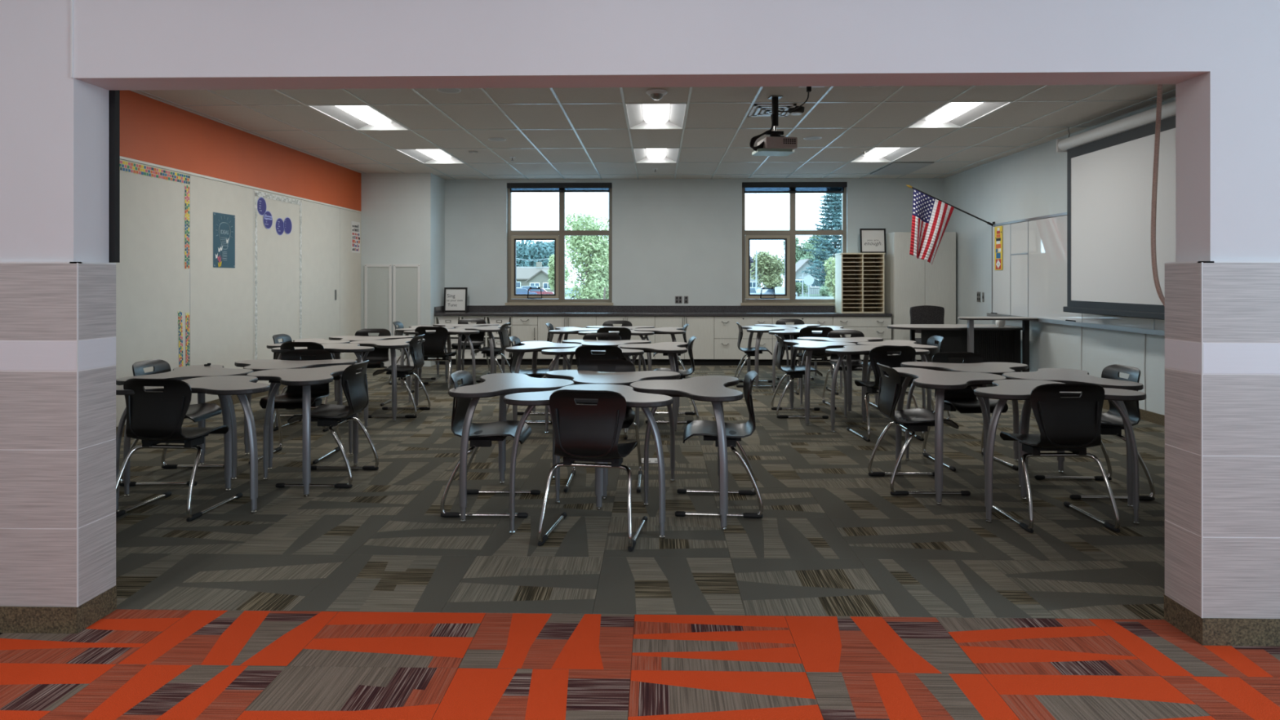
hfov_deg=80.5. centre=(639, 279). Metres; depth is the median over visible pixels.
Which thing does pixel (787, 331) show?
student desk
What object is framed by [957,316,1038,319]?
countertop
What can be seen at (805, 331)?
chair
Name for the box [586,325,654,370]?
student desk
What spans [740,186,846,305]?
window
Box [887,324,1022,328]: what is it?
countertop
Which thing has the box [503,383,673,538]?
student desk
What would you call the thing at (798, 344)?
student desk
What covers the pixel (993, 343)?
desk
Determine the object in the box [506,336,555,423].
chair
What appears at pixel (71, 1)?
trim
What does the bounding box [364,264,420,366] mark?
tall cabinet
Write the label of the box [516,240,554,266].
tree
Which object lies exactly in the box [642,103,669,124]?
diffuser
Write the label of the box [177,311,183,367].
border strip
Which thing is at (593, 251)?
tree
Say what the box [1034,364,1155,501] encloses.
chair
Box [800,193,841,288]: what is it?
conifer
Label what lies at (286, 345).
chair
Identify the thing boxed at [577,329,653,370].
student desk
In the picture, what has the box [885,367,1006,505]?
student desk
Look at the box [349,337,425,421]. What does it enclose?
student desk
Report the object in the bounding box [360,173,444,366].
wall
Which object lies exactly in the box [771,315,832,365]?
base cabinet
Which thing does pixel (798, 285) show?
shrub
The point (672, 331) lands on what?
student desk
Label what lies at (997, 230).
poster
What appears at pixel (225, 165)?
wall
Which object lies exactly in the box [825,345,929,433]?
student desk
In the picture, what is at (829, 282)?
tree
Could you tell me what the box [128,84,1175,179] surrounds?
ceiling
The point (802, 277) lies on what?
pole
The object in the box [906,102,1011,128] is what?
ceiling light
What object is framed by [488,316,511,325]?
drawer
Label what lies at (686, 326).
chair
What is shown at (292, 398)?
chair
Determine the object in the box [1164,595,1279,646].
baseboard
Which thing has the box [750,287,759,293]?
car
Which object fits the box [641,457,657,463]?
outlet box
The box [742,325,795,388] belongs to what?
student desk
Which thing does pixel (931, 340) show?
chair
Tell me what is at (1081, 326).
cable
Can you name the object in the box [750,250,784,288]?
tree
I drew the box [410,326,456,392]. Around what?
chair
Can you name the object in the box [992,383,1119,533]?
chair
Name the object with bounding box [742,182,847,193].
roller shade
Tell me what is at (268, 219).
disc
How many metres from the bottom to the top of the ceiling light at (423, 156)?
0.079 m
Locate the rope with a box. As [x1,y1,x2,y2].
[1151,84,1164,306]
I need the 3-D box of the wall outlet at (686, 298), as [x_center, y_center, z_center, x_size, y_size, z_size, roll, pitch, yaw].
[0.767,0.340,12.581,0.070,0.120,0.008,0,0,1]
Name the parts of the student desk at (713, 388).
leg, under frame, leg, leg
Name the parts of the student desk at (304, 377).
leg, under frame, leg, leg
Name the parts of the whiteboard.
rail, board panel, board panel, board panel, rail, board panel, board panel, board panel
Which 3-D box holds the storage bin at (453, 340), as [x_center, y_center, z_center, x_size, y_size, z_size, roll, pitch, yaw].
[-3.066,1.016,12.252,0.340,0.130,0.327,0,0,1]
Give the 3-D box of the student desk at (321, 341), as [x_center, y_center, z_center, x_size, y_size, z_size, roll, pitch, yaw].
[-3.295,1.002,7.676,0.672,0.735,0.922,0,0,-2]
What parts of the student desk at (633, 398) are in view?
leg, leg, leg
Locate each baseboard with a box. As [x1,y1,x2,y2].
[0,585,116,633]
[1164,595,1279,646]
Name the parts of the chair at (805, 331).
leg, leg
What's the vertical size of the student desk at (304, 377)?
0.735 m
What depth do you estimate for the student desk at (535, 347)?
7.14 m
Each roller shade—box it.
[506,182,612,192]
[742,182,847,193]
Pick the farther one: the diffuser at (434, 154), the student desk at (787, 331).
the diffuser at (434, 154)
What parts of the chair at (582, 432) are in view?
leg, leg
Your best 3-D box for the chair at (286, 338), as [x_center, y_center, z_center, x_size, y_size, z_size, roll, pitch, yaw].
[-3.478,0.968,7.746,0.507,0.808,0.503,0,0,-3]
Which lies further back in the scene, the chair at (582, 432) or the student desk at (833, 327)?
the student desk at (833, 327)
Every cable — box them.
[1080,326,1081,370]
[1143,333,1145,409]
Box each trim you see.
[70,0,73,78]
[108,90,119,262]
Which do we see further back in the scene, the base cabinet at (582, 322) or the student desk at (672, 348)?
the base cabinet at (582, 322)
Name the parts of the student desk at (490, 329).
leg, leg, leg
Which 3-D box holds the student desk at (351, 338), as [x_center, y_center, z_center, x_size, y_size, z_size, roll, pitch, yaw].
[-2.967,1.002,8.194,0.922,0.735,0.672,0,0,-2]
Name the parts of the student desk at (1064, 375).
leg, leg, leg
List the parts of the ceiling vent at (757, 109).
plate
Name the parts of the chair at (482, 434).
leg, leg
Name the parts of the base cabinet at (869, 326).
drawer, drawer, drawer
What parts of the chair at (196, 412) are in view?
leg, leg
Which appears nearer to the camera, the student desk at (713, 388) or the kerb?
the student desk at (713, 388)
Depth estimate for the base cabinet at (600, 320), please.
12.01 m
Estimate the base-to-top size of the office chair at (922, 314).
0.985 m
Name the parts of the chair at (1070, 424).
leg, leg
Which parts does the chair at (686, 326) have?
leg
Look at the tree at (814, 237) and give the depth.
170.40 m
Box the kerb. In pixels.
[795,296,834,298]
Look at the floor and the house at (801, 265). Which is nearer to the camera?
the floor
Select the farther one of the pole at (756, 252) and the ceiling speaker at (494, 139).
the pole at (756, 252)
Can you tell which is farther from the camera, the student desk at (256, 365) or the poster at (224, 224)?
the poster at (224, 224)
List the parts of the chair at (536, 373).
leg, leg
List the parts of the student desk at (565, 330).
leg, leg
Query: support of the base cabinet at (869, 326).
on the floor
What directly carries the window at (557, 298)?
in the wall at (671, 238)
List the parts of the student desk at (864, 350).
leg, leg, leg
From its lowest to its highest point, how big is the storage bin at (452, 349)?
0.130 m
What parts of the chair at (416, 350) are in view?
leg, leg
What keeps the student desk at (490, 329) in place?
on the floor
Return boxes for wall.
[0,0,1279,618]
[115,89,361,437]
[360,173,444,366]
[444,178,944,311]
[944,97,1175,426]
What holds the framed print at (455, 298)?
on the countertop at (472, 310)
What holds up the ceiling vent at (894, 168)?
in the ceiling
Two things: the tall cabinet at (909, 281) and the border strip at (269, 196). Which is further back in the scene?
the tall cabinet at (909, 281)
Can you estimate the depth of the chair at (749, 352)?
9.67 m
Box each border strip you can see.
[120,160,190,185]
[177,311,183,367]
[184,185,189,268]
[185,312,189,365]
[254,190,300,205]
[254,191,257,359]
[299,201,302,338]
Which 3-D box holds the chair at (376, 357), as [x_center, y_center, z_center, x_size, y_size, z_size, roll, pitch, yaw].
[-3.027,0.968,8.396,0.503,0.808,0.507,0,0,-1]
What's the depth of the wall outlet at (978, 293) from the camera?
11.15 m
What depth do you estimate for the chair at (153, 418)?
4.33 m
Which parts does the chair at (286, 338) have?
leg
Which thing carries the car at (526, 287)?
on the ground
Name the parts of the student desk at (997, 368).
leg, leg, leg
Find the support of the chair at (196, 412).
on the floor
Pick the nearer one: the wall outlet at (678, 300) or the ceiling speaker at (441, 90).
the ceiling speaker at (441, 90)
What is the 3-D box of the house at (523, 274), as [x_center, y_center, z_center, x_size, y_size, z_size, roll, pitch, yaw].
[-20.994,-0.330,149.999,12.000,6.200,10.000,0,0,1]
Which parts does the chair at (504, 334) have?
leg, leg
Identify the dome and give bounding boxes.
[645,88,667,100]
[783,106,804,115]
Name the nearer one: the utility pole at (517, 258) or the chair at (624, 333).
the chair at (624, 333)
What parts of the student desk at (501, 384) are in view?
leg, leg, leg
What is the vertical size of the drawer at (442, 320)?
0.130 m
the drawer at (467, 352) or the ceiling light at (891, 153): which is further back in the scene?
the drawer at (467, 352)
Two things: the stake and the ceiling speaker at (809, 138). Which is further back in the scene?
the stake
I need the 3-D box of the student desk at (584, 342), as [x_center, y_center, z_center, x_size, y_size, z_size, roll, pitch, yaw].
[-0.359,1.002,7.613,0.922,0.735,0.672,0,0,4]
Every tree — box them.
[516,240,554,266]
[547,254,570,291]
[564,212,608,298]
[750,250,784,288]
[750,256,761,282]
[780,235,817,275]
[801,235,832,267]
[823,257,835,298]
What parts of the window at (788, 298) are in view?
sash frame, handle, sill, frame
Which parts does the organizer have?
panel, panel, panel, panel, panel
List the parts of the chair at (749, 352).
leg, leg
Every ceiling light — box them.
[306,105,408,130]
[395,149,463,164]
[624,103,687,128]
[632,147,679,163]
[849,146,921,162]
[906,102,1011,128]
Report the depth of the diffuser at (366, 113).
7.83 m
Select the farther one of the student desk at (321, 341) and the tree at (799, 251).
the tree at (799, 251)
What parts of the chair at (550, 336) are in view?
leg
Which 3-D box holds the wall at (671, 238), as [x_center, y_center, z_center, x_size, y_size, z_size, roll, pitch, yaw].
[0.980,-0.280,12.707,8.500,3.300,0.250,0,0,1]
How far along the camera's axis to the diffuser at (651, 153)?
10.25 m
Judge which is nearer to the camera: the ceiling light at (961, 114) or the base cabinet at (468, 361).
the ceiling light at (961, 114)
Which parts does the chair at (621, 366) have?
leg, leg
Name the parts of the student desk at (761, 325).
leg, leg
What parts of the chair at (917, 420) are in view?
leg, leg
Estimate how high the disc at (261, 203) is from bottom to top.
0.216 m
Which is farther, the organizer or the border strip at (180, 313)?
the organizer
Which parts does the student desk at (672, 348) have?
leg, leg, leg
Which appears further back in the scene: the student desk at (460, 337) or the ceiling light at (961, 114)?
the student desk at (460, 337)
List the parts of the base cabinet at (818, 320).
drawer, drawer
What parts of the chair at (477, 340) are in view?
leg, leg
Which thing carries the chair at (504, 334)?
on the floor
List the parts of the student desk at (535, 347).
leg, leg, leg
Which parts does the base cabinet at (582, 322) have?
door, door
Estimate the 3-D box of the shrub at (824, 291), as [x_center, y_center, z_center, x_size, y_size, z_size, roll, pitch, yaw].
[27.326,1.767,110.294,2.565,2.254,2.690,0,0,1]
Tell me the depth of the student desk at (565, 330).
9.44 m
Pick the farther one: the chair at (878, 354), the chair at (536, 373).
the chair at (536, 373)
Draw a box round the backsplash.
[466,305,834,311]
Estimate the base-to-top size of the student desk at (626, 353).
0.735 m
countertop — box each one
[434,305,892,316]
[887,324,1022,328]
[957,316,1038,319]
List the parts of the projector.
ceiling plate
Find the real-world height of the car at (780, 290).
1.750 m
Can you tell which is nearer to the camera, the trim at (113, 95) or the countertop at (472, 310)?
the trim at (113, 95)
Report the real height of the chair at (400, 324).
0.808 m
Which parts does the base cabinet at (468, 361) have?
shelf, shelf, shelf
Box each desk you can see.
[115,364,253,497]
[115,375,269,513]
[234,359,356,470]
[246,364,362,497]
[266,338,350,422]
[271,343,374,428]
[328,335,413,402]
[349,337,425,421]
[395,325,454,387]
[403,328,479,391]
[432,324,498,380]
[448,373,574,522]
[455,325,510,373]
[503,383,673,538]
[505,341,582,420]
[541,346,644,433]
[545,369,680,499]
[548,326,599,370]
[562,339,651,371]
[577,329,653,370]
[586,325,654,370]
[617,342,688,431]
[629,375,743,530]
[631,327,685,371]
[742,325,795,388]
[754,324,820,377]
[768,328,842,393]
[783,339,856,425]
[796,325,853,384]
[796,337,883,413]
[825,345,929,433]
[856,339,937,417]
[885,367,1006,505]
[887,316,1038,380]
[900,361,1028,473]
[973,379,1146,524]
[1002,368,1143,507]
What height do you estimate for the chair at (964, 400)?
0.808 m
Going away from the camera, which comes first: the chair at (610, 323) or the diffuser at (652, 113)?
the diffuser at (652, 113)
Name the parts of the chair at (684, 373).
leg, leg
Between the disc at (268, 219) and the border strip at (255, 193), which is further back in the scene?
the disc at (268, 219)
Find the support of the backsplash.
attached to the wall at (671, 238)
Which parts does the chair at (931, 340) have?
leg, leg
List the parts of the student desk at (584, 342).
leg, leg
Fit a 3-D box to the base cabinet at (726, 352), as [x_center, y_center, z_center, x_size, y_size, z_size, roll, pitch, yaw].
[1.640,0.977,12.234,0.920,0.784,0.606,0,0,1]
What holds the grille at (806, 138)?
attached to the ceiling speaker at (809, 138)
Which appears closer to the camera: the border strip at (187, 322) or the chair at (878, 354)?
the chair at (878, 354)
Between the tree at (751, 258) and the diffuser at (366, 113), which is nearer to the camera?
the diffuser at (366, 113)
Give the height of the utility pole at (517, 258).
9.000 m
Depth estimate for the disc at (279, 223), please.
9.32 m
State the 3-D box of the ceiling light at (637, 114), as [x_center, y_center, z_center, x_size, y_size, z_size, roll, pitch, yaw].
[0.167,-1.706,7.778,0.596,0.079,1.206,0,0,1]
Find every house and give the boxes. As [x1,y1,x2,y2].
[516,262,549,288]
[524,269,554,293]
[750,270,760,287]
[782,258,825,293]
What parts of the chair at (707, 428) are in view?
leg, leg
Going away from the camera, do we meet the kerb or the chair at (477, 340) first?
the chair at (477, 340)
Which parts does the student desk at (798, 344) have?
leg, leg, leg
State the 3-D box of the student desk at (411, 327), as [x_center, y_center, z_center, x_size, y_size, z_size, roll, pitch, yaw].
[-2.785,1.002,9.952,0.672,0.735,0.922,0,0,-1]
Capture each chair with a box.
[115,378,242,521]
[119,359,224,486]
[248,349,341,464]
[265,333,318,417]
[273,342,348,431]
[275,360,378,488]
[336,328,391,406]
[368,333,430,417]
[388,321,435,384]
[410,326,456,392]
[440,370,540,517]
[447,318,489,378]
[474,322,510,382]
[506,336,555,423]
[537,389,648,551]
[543,323,563,377]
[563,359,642,493]
[574,345,629,439]
[582,332,621,340]
[596,327,631,359]
[602,320,635,366]
[645,336,698,423]
[653,323,688,378]
[675,370,763,518]
[734,322,776,387]
[770,333,828,418]
[775,319,813,379]
[788,326,838,395]
[822,329,878,409]
[846,346,924,441]
[867,362,970,495]
[910,305,944,344]
[922,351,1017,471]
[925,335,951,419]
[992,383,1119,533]
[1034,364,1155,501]
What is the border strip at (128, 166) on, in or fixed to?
attached to the wall at (225, 165)
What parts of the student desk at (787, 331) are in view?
leg, leg, leg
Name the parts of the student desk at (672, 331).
leg, leg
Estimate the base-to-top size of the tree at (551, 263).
6.274 m
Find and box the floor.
[0,364,1279,719]
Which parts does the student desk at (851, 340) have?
leg, leg, leg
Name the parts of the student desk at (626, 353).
leg, leg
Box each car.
[516,288,537,293]
[520,285,538,289]
[528,288,554,293]
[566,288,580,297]
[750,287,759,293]
[755,288,773,293]
[774,286,797,296]
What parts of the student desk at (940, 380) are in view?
leg, leg, under frame, leg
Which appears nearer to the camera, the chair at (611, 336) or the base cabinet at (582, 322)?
the chair at (611, 336)
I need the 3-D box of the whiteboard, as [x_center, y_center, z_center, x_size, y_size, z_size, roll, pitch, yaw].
[4.889,-0.128,8.337,0.089,1.294,4.685,0,0,1]
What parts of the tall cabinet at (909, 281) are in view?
door, door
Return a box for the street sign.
[803,275,813,298]
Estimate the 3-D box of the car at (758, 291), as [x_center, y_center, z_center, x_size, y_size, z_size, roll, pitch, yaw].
[18.761,2.120,111.614,1.860,1.500,4.500,0,0,41]
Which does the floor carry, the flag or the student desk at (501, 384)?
the student desk at (501, 384)
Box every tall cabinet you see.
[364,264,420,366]
[884,231,955,361]
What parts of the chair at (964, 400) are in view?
leg, leg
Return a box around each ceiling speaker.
[435,88,461,93]
[488,137,506,141]
[803,136,822,140]
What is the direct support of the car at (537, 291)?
on the ground
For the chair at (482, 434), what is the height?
0.808 m
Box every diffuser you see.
[336,105,390,126]
[416,149,450,160]
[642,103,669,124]
[646,148,666,159]
[864,147,898,159]
[925,102,983,124]
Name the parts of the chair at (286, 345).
leg, leg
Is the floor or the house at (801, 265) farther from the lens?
the house at (801, 265)
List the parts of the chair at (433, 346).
leg, leg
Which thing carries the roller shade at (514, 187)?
attached to the window at (557, 298)
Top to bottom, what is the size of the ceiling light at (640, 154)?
0.079 m
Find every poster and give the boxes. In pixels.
[213,212,235,267]
[351,221,359,253]
[994,226,1002,270]
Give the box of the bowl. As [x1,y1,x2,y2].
[995,320,1005,326]
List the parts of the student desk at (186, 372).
leg, leg, leg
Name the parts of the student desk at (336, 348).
leg, leg, leg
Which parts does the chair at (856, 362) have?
leg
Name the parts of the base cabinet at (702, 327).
door, door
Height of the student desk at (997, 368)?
0.735 m
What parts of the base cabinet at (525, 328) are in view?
drawer, door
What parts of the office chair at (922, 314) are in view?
seat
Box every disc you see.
[257,196,266,215]
[262,210,272,228]
[275,217,284,235]
[283,217,292,234]
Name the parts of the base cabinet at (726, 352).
drawer, drawer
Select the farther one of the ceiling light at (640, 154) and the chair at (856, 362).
the ceiling light at (640, 154)
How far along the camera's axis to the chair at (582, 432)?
3.88 m
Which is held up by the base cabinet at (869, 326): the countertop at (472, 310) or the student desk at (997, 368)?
the countertop at (472, 310)
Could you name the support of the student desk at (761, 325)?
on the floor
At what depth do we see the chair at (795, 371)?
7.55 m
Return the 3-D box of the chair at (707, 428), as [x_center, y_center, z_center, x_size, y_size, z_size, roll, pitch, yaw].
[0.472,0.968,4.584,0.507,0.808,0.503,0,0,4]
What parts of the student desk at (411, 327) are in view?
leg, leg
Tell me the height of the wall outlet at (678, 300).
0.120 m
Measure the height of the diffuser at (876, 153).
0.061 m
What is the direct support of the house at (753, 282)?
on the lawn strip at (567, 290)
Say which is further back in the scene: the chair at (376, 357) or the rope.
the chair at (376, 357)
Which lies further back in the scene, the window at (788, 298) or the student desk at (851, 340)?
the window at (788, 298)
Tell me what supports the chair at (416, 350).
on the floor
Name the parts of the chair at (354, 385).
leg, leg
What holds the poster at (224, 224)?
attached to the wall at (225, 165)
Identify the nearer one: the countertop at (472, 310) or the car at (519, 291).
the countertop at (472, 310)
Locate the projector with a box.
[749,95,797,155]
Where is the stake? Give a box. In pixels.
[603,287,606,298]
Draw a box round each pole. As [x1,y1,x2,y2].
[516,257,549,267]
[753,249,759,290]
[799,274,804,296]
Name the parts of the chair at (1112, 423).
leg, leg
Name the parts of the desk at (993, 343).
leg, post, modesty panel, post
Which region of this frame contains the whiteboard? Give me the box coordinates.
[986,212,1164,335]
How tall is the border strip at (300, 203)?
2.082 m
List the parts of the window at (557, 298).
handle, sash frame, sill, frame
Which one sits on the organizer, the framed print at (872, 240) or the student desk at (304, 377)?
the framed print at (872, 240)
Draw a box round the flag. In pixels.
[906,185,995,265]
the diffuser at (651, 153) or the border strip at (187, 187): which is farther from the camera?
the diffuser at (651, 153)
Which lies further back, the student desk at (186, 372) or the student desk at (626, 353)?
the student desk at (626, 353)
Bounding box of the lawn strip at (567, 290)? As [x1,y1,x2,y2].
[564,287,822,296]
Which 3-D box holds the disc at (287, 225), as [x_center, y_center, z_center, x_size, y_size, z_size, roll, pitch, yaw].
[-4.434,-0.675,9.520,0.004,0.216,0.216,0,0,1]
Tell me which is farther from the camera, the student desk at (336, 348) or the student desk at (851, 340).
the student desk at (851, 340)
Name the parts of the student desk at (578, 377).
leg, leg, leg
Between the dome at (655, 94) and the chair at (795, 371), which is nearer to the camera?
the dome at (655, 94)
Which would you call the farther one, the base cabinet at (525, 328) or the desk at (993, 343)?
the base cabinet at (525, 328)
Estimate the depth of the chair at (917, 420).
4.94 m
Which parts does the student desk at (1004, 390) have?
leg, leg, leg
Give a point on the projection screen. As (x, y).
(1110, 166)
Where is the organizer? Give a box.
[834,253,884,313]
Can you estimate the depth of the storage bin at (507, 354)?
12.08 m
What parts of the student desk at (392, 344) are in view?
leg, leg, leg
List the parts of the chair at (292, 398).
leg, leg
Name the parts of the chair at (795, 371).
leg, leg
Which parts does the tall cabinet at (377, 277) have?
door frame, frosted panel, door frame, frosted panel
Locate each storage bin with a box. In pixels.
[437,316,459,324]
[444,347,457,357]
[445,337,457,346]
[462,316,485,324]
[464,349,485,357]
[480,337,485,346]
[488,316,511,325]
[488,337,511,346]
[489,350,511,357]
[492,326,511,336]
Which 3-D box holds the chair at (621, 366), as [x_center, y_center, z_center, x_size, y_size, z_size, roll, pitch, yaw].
[-0.238,0.968,5.094,0.503,0.808,0.507,0,0,1]
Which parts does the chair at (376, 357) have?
leg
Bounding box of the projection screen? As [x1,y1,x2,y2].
[1056,100,1175,319]
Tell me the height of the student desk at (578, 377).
0.735 m
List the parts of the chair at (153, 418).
leg, leg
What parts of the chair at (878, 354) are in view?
leg, leg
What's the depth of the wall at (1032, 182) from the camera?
9.50 m
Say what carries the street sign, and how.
on the ground
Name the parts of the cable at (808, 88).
power cord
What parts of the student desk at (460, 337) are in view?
leg, leg, leg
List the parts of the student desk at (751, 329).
leg, leg, leg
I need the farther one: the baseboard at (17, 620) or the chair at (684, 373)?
the chair at (684, 373)
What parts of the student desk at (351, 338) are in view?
leg, leg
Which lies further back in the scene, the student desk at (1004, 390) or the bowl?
the bowl
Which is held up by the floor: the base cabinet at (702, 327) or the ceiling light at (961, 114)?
the base cabinet at (702, 327)
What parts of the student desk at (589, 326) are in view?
leg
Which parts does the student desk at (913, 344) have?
leg, leg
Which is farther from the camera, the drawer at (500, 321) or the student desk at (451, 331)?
the drawer at (500, 321)
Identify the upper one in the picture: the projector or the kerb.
the projector
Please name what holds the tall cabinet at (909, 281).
on the floor
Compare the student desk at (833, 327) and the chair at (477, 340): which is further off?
the chair at (477, 340)
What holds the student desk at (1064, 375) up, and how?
on the floor
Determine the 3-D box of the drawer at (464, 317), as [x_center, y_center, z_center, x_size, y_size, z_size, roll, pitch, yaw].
[-2.656,0.672,12.243,0.340,0.130,0.327,0,0,1]
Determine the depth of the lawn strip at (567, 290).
139.04 m
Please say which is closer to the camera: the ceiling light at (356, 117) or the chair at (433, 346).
the ceiling light at (356, 117)
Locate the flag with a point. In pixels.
(931, 216)
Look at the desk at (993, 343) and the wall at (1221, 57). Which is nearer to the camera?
the wall at (1221, 57)
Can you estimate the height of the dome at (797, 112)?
0.062 m
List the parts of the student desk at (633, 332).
leg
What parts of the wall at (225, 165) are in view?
wall panel, wall panel, rail, wall panel, wall panel, wall panel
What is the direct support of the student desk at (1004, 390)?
on the floor
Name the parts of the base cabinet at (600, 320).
door, door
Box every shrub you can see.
[795,281,808,296]
[817,284,833,296]
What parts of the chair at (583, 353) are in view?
leg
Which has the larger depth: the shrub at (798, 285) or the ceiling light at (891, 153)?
the shrub at (798, 285)
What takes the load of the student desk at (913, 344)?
on the floor
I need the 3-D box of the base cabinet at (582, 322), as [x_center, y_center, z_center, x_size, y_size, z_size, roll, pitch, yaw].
[-1.158,0.977,12.296,0.931,0.784,0.606,0,0,1]
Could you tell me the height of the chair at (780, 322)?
0.808 m
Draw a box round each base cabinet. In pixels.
[435,315,511,364]
[511,315,538,364]
[537,315,595,364]
[595,315,654,364]
[654,315,714,364]
[713,315,772,365]
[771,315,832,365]
[832,315,891,364]
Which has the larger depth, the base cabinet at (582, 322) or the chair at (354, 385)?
the base cabinet at (582, 322)
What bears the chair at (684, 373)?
on the floor
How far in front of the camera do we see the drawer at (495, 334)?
12.09 m
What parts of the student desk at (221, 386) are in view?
leg, leg, leg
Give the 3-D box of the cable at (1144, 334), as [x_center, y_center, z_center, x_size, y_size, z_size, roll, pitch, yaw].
[4.907,0.897,7.349,0.010,0.745,0.019,0,0,1]
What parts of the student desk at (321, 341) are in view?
leg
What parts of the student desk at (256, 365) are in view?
leg, leg, leg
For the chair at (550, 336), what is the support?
on the floor
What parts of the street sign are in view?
sign plate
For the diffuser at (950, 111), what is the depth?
7.71 m
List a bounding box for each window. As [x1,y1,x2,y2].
[505,182,613,305]
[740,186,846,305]
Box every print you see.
[443,287,467,311]
[859,228,886,253]
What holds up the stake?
on the ground
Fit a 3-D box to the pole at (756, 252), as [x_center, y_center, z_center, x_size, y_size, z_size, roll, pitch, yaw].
[18.408,-0.880,119.623,1.000,7.500,0.280,0,0,1]
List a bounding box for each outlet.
[675,296,682,303]
[684,296,688,303]
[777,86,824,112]
[977,291,980,302]
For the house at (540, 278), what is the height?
4.550 m
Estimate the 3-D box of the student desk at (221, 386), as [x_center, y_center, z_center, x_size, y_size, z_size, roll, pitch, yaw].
[-2.669,1.002,4.662,0.922,0.735,0.672,0,0,0]
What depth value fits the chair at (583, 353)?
6.49 m
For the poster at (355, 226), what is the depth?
11.67 m
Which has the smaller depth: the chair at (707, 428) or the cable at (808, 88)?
the chair at (707, 428)
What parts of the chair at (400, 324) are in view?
leg, leg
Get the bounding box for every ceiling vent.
[747,103,796,116]
[870,162,933,174]
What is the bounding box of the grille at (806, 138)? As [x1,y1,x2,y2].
[804,137,820,139]
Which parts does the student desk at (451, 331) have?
leg, leg, leg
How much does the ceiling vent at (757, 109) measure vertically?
0.024 m

